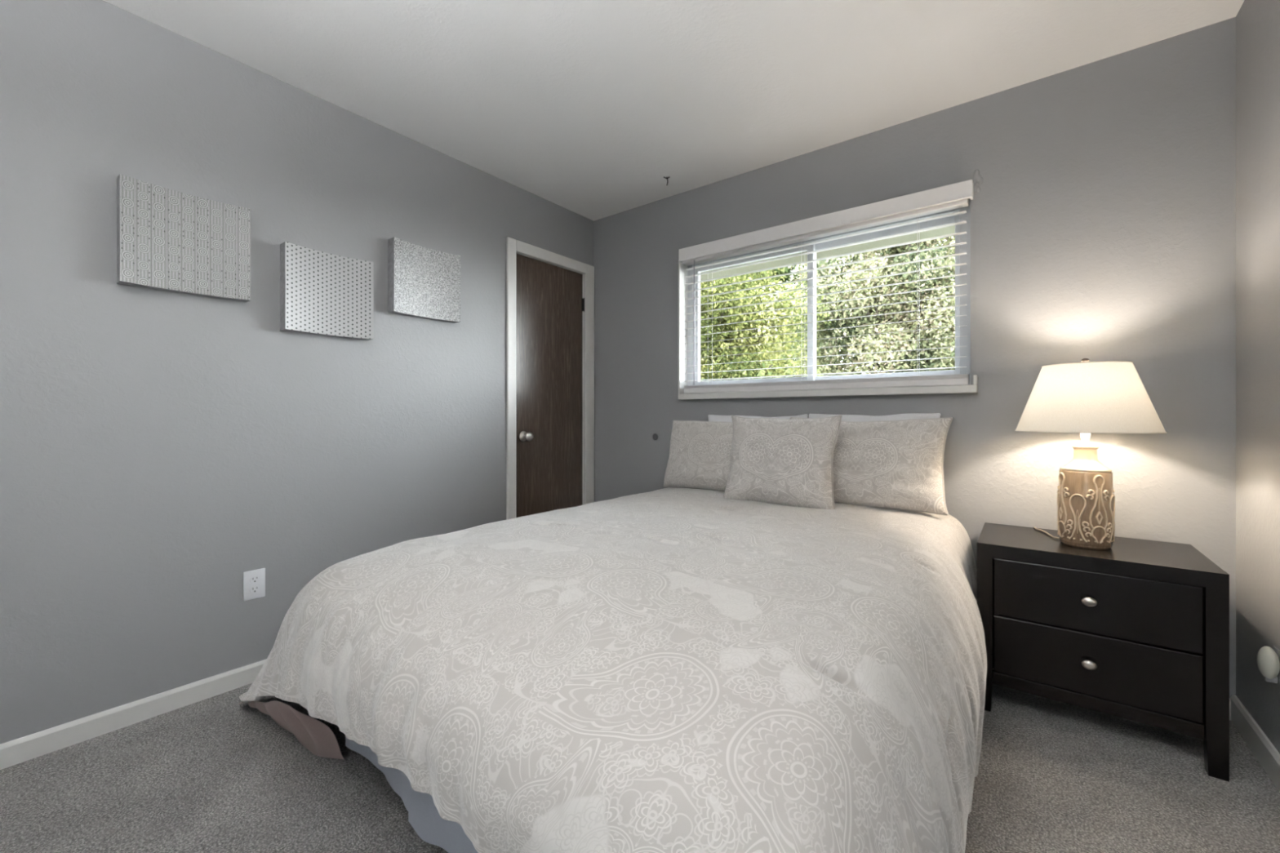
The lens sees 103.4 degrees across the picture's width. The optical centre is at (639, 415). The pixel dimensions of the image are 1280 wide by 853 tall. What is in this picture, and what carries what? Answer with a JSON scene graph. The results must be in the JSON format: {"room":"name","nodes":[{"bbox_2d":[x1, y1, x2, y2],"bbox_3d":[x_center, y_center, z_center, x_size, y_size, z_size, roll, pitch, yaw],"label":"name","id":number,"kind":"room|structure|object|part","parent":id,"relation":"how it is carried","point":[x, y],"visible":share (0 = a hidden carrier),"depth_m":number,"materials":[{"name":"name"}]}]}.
{"room":"bedroom","nodes":[
{"label":"bedroom","id":0,"kind":"room"},
{"bbox_2d":[0,0,593,743],"bbox_3d":[-1.483,-0.164,2.205,0.150,2.440,3.598,0,0,37],"label":"wall","id":1,"kind":"structure","parent":0,"point":[159,449],"depth_m":1.87,"materials":[{"name":"grey paint"}]},
{"bbox_2d":[0,658,266,769],"bbox_3d":[-1.649,1.020,1.854,0.013,0.072,2.839,0,0,37],"label":"baseboard","id":2,"kind":"structure","parent":1,"relation":"attached to","point":[26,748],"depth_m":1.71,"materials":[{"name":"white paint"}]},
{"bbox_2d":[116,173,250,302],"bbox_3d":[-1.637,-0.624,1.831,0.060,0.354,0.356,0,0,37],"label":"wall art panel","id":3,"kind":"object","parent":1,"relation":"attached to","point":[169,240],"visible":1,"depth_m":1.81,"materials":[{"name":"silver metal"}]},
{"bbox_2d":[243,568,265,601],"bbox_3d":[-1.533,0.671,2.009,0.009,0.116,0.072,0,0,37],"label":"wall outlet","id":4,"kind":"object","parent":1,"relation":"attached to","point":[254,581],"visible":1,"depth_m":2.00,"materials":[{"name":"white plastic"}]},
{"bbox_2d":[249,586,259,593],"bbox_3d":[-1.531,0.690,2.007,0.003,0.028,0.033,0,0,37],"label":"receptacle","id":5,"kind":"object","parent":4,"relation":"attached to","point":[253,589],"depth_m":2.01,"materials":[{"name":"white plastic"}]},
{"bbox_2d":[249,575,259,582],"bbox_3d":[-1.531,0.650,2.007,0.003,0.028,0.033,0,0,37],"label":"receptacle","id":6,"kind":"object","parent":4,"relation":"attached to","point":[253,579],"depth_m":2.01,"materials":[{"name":"white plastic"}]},
{"bbox_2d":[280,241,373,340],"bbox_3d":[-1.354,-0.529,2.200,0.060,0.354,0.347,0,0,37],"label":"wall art panel","id":7,"kind":"object","parent":1,"relation":"attached to","point":[322,293],"visible":1,"depth_m":2.18,"materials":[{"name":"silver metal"}]},
{"bbox_2d":[387,236,460,323],"bbox_3d":[-1.083,-0.673,2.555,0.060,0.352,0.354,0,0,37],"label":"wall art panel","id":8,"kind":"object","parent":1,"relation":"attached to","point":[424,282],"visible":1,"depth_m":2.54,"materials":[{"name":"silver metal"}]},
{"bbox_2d":[515,252,584,517],"bbox_3d":[-0.589,0.032,3.298,0.161,2.047,0.623,0,0,37],"label":"door","id":9,"kind":"structure","parent":1,"relation":"in","point":[550,297],"depth_m":3.27,"materials":[{"name":"brown wood"}]},
{"bbox_3d":[-0.692,0.126,3.088,0.069,0.062,0.062,0,0,37],"label":"knob","id":10,"kind":"part","parent":9,"relation":"part of","materials":[{"name":"silver metal"}]},
{"bbox_2d":[506,236,594,519],"bbox_3d":[-0.556,0.000,3.279,0.016,2.112,0.752,0,0,37],"label":"trim","id":11,"kind":"structure","parent":1,"relation":"attached to","point":[513,246],"depth_m":3.11,"materials":[{"name":"white paint"}]},
{"bbox_2d":[0,667,1279,852],"bbox_3d":[-0.225,1.116,1.242,3.319,0.120,3.898,0,0,37],"label":"floor","id":12,"kind":"structure","parent":0,"point":[216,774],"depth_m":1.42,"materials":[{"name":"grey carpet"}]},
{"bbox_2d":[345,737,478,852],"bbox_3d":[0.217,0.771,1.889,1.451,0.570,1.939,0,0,37],"label":"bed","id":13,"kind":"object","parent":12,"relation":"on","point":[424,815],"visible":0.07,"depth_m":1.25,"materials":[{"name":"grey fabric"}]},
{"bbox_2d":[238,487,986,852],"bbox_3d":[0.077,0.715,1.898,2.204,0.669,2.229,0,0,42],"label":"comforter","id":14,"kind":"object","parent":13,"relation":"on","point":[668,669],"visible":0.98,"depth_m":1.00,"materials":[{"name":"fabric"}]},
{"bbox_2d":[663,420,733,491],"bbox_3d":[0.431,0.219,2.734,0.703,0.388,0.197,0,0,37],"label":"pillow sham","id":15,"kind":"object","parent":14,"relation":"on","point":[700,451],"visible":0.58,"depth_m":2.75,"materials":[{"name":"fabric"}]},
{"bbox_2d":[707,413,808,422],"bbox_3d":[0.624,0.200,2.792,0.590,0.419,0.104,0,0,41],"label":"pillow","id":16,"kind":"object","parent":14,"relation":"on","point":[711,417],"visible":0.11,"depth_m":2.87,"materials":[{"name":"white fabric"}]},
{"bbox_2d":[723,414,841,509],"bbox_3d":[0.629,0.205,2.309,0.531,0.419,0.206,0,0,36],"label":"throw cushion","id":17,"kind":"object","parent":14,"relation":"on","point":[788,462],"visible":0.88,"depth_m":2.23,"materials":[{"name":"fabric"}]},
{"bbox_2d":[790,417,952,515],"bbox_3d":[1.000,0.208,2.289,0.708,0.403,0.200,0,0,33],"label":"pillow sham","id":18,"kind":"object","parent":14,"relation":"on","point":[888,464],"visible":0.65,"depth_m":2.16,"materials":[{"name":"fabric"}]},
{"bbox_2d":[808,413,940,421],"bbox_3d":[1.096,0.198,2.427,0.598,0.419,0.117,0,0,31],"label":"pillow","id":19,"kind":"object","parent":14,"relation":"on","point":[908,415],"visible":0.17,"depth_m":2.39,"materials":[{"name":"white fabric"}]},
{"bbox_2d":[977,522,1229,782],"bbox_3d":[1.584,0.757,1.805,0.607,0.598,0.452,0,0,37],"label":"nightstand","id":20,"kind":"object","parent":12,"relation":"on","point":[1137,630],"visible":0.98,"depth_m":1.62,"materials":[{"name":"black wood"}]},
{"bbox_3d":[1.248,0.757,1.827,0.046,0.598,0.040,0,0,37],"label":"leg","id":21,"kind":"part","parent":20,"relation":"part of","materials":[{"name":"brown wood"}]},
{"bbox_3d":[1.480,0.772,2.139,0.035,0.567,0.043,0,0,37],"label":"leg","id":22,"kind":"part","parent":20,"relation":"part of","materials":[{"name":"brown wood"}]},
{"bbox_3d":[1.455,0.804,1.636,0.038,0.030,0.026,0,0,37],"label":"knob","id":23,"kind":"part","parent":20,"relation":"part of","materials":[{"name":"silver metal"}]},
{"bbox_3d":[1.455,0.601,1.636,0.038,0.030,0.026,0,0,37],"label":"knob","id":24,"kind":"part","parent":20,"relation":"part of","materials":[{"name":"silver metal"}]},
{"bbox_2d":[1014,358,1166,549],"bbox_3d":[1.578,0.152,1.797,0.401,0.712,0.411,0,0,-35],"label":"table lamp","id":25,"kind":"object","parent":20,"relation":"on","point":[1085,397],"visible":1,"depth_m":1.72,"materials":[{"name":"fabric"}]},
{"bbox_3d":[1.579,0.478,1.969,0.021,0.060,0.238,0,0,18],"label":"power cord","id":26,"kind":"part","parent":25,"relation":"part of","materials":[{"name":"white plastic"}]},
{"bbox_2d":[1080,433,1090,444],"bbox_3d":[1.581,0.079,1.793,0.028,0.048,0.028,0,0,37],"label":"bulb","id":27,"kind":"object","parent":25,"relation":"attached to","point":[1085,437],"depth_m":1.78,"materials":[{"name":"white glass"}]},
{"bbox_3d":[1.581,-0.181,1.793,0.243,0.004,0.243,0,0,-28],"label":"shade trim","id":28,"kind":"part","parent":25,"relation":"part of","materials":[{"name":"white fabric"}]},
{"bbox_3d":[1.581,0.055,1.793,0.401,0.004,0.401,0,0,-28],"label":"shade trim","id":29,"kind":"part","parent":25,"relation":"part of","materials":[{"name":"white fabric"}]},
{"bbox_3d":[1.581,-0.063,1.793,0.398,0.236,0.398,0,0,37],"label":"lamp shade","id":30,"kind":"part","parent":25,"relation":"part of","materials":[{"name":"beige fabric"}]},
{"bbox_3d":[1.574,0.810,1.791,0.509,0.200,0.366,0,0,37],"label":"drawer","id":31,"kind":"part","parent":20,"relation":"part of","materials":[{"name":"brown wood"}]},
{"bbox_3d":[1.574,0.606,1.791,0.509,0.198,0.366,0,0,37],"label":"drawer","id":32,"kind":"part","parent":20,"relation":"part of","materials":[{"name":"brown wood"}]},
{"bbox_3d":[1.470,0.936,1.656,0.515,0.044,0.022,0,0,37],"label":"rail","id":33,"kind":"part","parent":20,"relation":"part of","materials":[{"name":"brown wood"}]},
{"bbox_3d":[1.590,0.481,1.813,0.607,0.046,0.432,0,0,37],"label":"panel","id":34,"kind":"part","parent":20,"relation":"part of","materials":[{"name":"brown wood"}]},
{"bbox_3d":[1.694,0.757,1.486,0.046,0.598,0.040,0,0,37],"label":"leg","id":35,"kind":"part","parent":20,"relation":"part of","materials":[{"name":"brown wood"}]},
{"bbox_2d":[102,0,1244,221],"bbox_3d":[-0.225,-1.484,1.242,3.319,0.200,3.898,0,0,37],"label":"ceiling","id":36,"kind":"structure","parent":0,"point":[585,108],"depth_m":2.00,"materials":[{"name":"white paint"}]},
{"bbox_2d":[593,17,1235,697],"bbox_3d":[0.913,-0.164,2.728,3.319,2.440,0.154,0,0,37],"label":"wall","id":37,"kind":"structure","parent":0,"point":[1103,205],"depth_m":2.06,"materials":[{"name":"grey paint"}]},
{"bbox_2d":[652,433,657,439],"bbox_3d":[0.097,0.136,3.258,0.042,0.042,0.004,0,0,37],"label":"disc","id":38,"kind":"object","parent":37,"relation":"attached to","point":[655,437],"visible":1,"depth_m":3.26,"materials":[{"name":"grey"}]},
{"bbox_2d":[700,225,955,280],"bbox_3d":[1.139,-1.154,3.023,4.219,0.240,0.590,0,0,37],"label":"roof eave","id":39,"kind":"object","parent":37,"relation":"attached to","point":[951,229],"depth_m":3.26,"materials":[{"name":"beige paint"}]},
{"bbox_2d":[678,198,977,399],"bbox_3d":[0.896,-0.537,2.708,1.530,0.874,0.190,0,0,37],"label":"window","id":40,"kind":"structure","parent":37,"relation":"in","point":[683,325],"depth_m":2.66,"materials":[{"name":"white plastic"}]},
{"bbox_3d":[0.639,-0.554,2.937,0.747,0.750,0.030,0,0,37],"label":"sliding sash","id":41,"kind":"part","parent":40,"relation":"part of","materials":[{"name":"clear glass"}]},
{"bbox_2d":[678,179,973,393],"bbox_3d":[0.856,-0.578,2.661,1.504,0.883,0.082,0,0,37],"label":"window blind","id":42,"kind":"object","parent":40,"relation":"attached to","point":[954,196],"visible":0.99,"depth_m":2.54,"materials":[{"name":"white plastic"}]},
{"bbox_3d":[0.419,-0.550,3.014,0.002,0.768,0.053,0,0,37],"label":"ladder cord","id":43,"kind":"part","parent":42,"relation":"part of","materials":[{"name":"white fabric"}]},
{"bbox_3d":[0.859,-0.952,2.667,1.470,0.045,0.050,0,0,37],"label":"head rail","id":44,"kind":"part","parent":42,"relation":"part of","materials":[{"name":"white plastic"}]},
{"bbox_3d":[0.864,-0.160,2.666,1.466,0.047,0.051,0,0,37],"label":"rail","id":45,"kind":"part","parent":42,"relation":"part of","materials":[{"name":"white plastic"}]},
{"bbox_3d":[1.292,-0.550,2.345,0.002,0.768,0.053,0,0,37],"label":"ladder cord","id":46,"kind":"part","parent":42,"relation":"part of","materials":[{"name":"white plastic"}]},
{"bbox_3d":[0.867,-0.138,2.669,1.530,0.076,0.088,0,0,37],"label":"sill","id":47,"kind":"part","parent":40,"relation":"part of","materials":[{"name":"white paint"}]},
{"bbox_3d":[1.210,-0.554,2.546,0.715,0.750,0.030,0,0,37],"label":"fixed sash","id":48,"kind":"part","parent":40,"relation":"part of","materials":[{"name":"clear glass"}]},
{"bbox_2d":[1229,697,1231,719],"bbox_3d":[0.860,1.020,2.668,3.003,0.072,0.013,0,0,37],"label":"baseboard","id":49,"kind":"structure","parent":37,"relation":"attached to","point":[1229,698],"depth_m":1.75,"materials":[{"name":"white paint"}]},
{"bbox_2d":[1235,0,1279,753],"bbox_3d":[1.033,-0.164,0.278,0.150,2.440,3.598,0,0,37],"label":"wall","id":50,"kind":"structure","parent":0,"point":[1257,21],"depth_m":1.58,"materials":[{"name":"grey paint"}]},
{"bbox_2d":[1230,694,1279,792],"bbox_3d":[0.968,1.012,0.328,0.013,0.087,3.598,0,0,37],"label":"baseboard","id":51,"kind":"structure","parent":50,"relation":"attached to","point":[1264,751],"depth_m":1.56,"materials":[{"name":"white paint"}]},
{"bbox_2d":[1257,645,1279,686],"bbox_3d":[1.816,0.719,1.458,0.042,0.104,0.068,0,0,37],"label":"night light","id":52,"kind":"object","parent":50,"relation":"attached to","point":[1268,658],"visible":1,"depth_m":1.44,"materials":[{"name":"white plastic"}]},
{"bbox_3d":[1.831,0.721,1.447,0.005,0.100,0.068,0,0,37],"label":"plate","id":53,"kind":"part","parent":52,"relation":"part of","materials":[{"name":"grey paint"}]},
{"label":"outside","id":54,"kind":"structure","parent":0,"visible":0},
{"bbox_3d":[3.040,1.506,3.970,60.000,0.100,70.000,0,0,37],"label":"ground","id":55,"kind":"structure","parent":54,"visible":0},
{"bbox_2d":[700,355,822,381],"bbox_3d":[1.073,0.473,4.378,2.449,1.990,1.327,0,0,37],"label":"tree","id":56,"kind":"object","parent":55,"relation":"on","point":[761,373],"visible":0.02,"depth_m":4.39,"materials":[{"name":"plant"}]},
{"bbox_2d":[700,268,831,381],"bbox_3d":[0.630,-0.429,5.827,2.079,3.781,2.623,0,0,-26],"label":"tree","id":57,"kind":"object","parent":55,"relation":"on","point":[768,340],"visible":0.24,"depth_m":5.15,"materials":[{"name":"green plant"}]},
{"bbox_2d":[735,263,838,377],"bbox_3d":[2.190,-1.221,10.480,4.595,5.362,2.322,0,0,37],"label":"tree","id":58,"kind":"object","parent":55,"relation":"on","point":[785,269],"visible":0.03,"depth_m":9.52,"materials":[{"name":"green plant"}]},
{"bbox_2d":[768,235,955,377],"bbox_3d":[3.078,-0.775,5.962,3.144,4.472,1.981,0,0,37],"label":"tree","id":59,"kind":"object","parent":55,"relation":"on","point":[947,291],"visible":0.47,"depth_m":5.64,"materials":[{"name":"green plant"}]}
]}

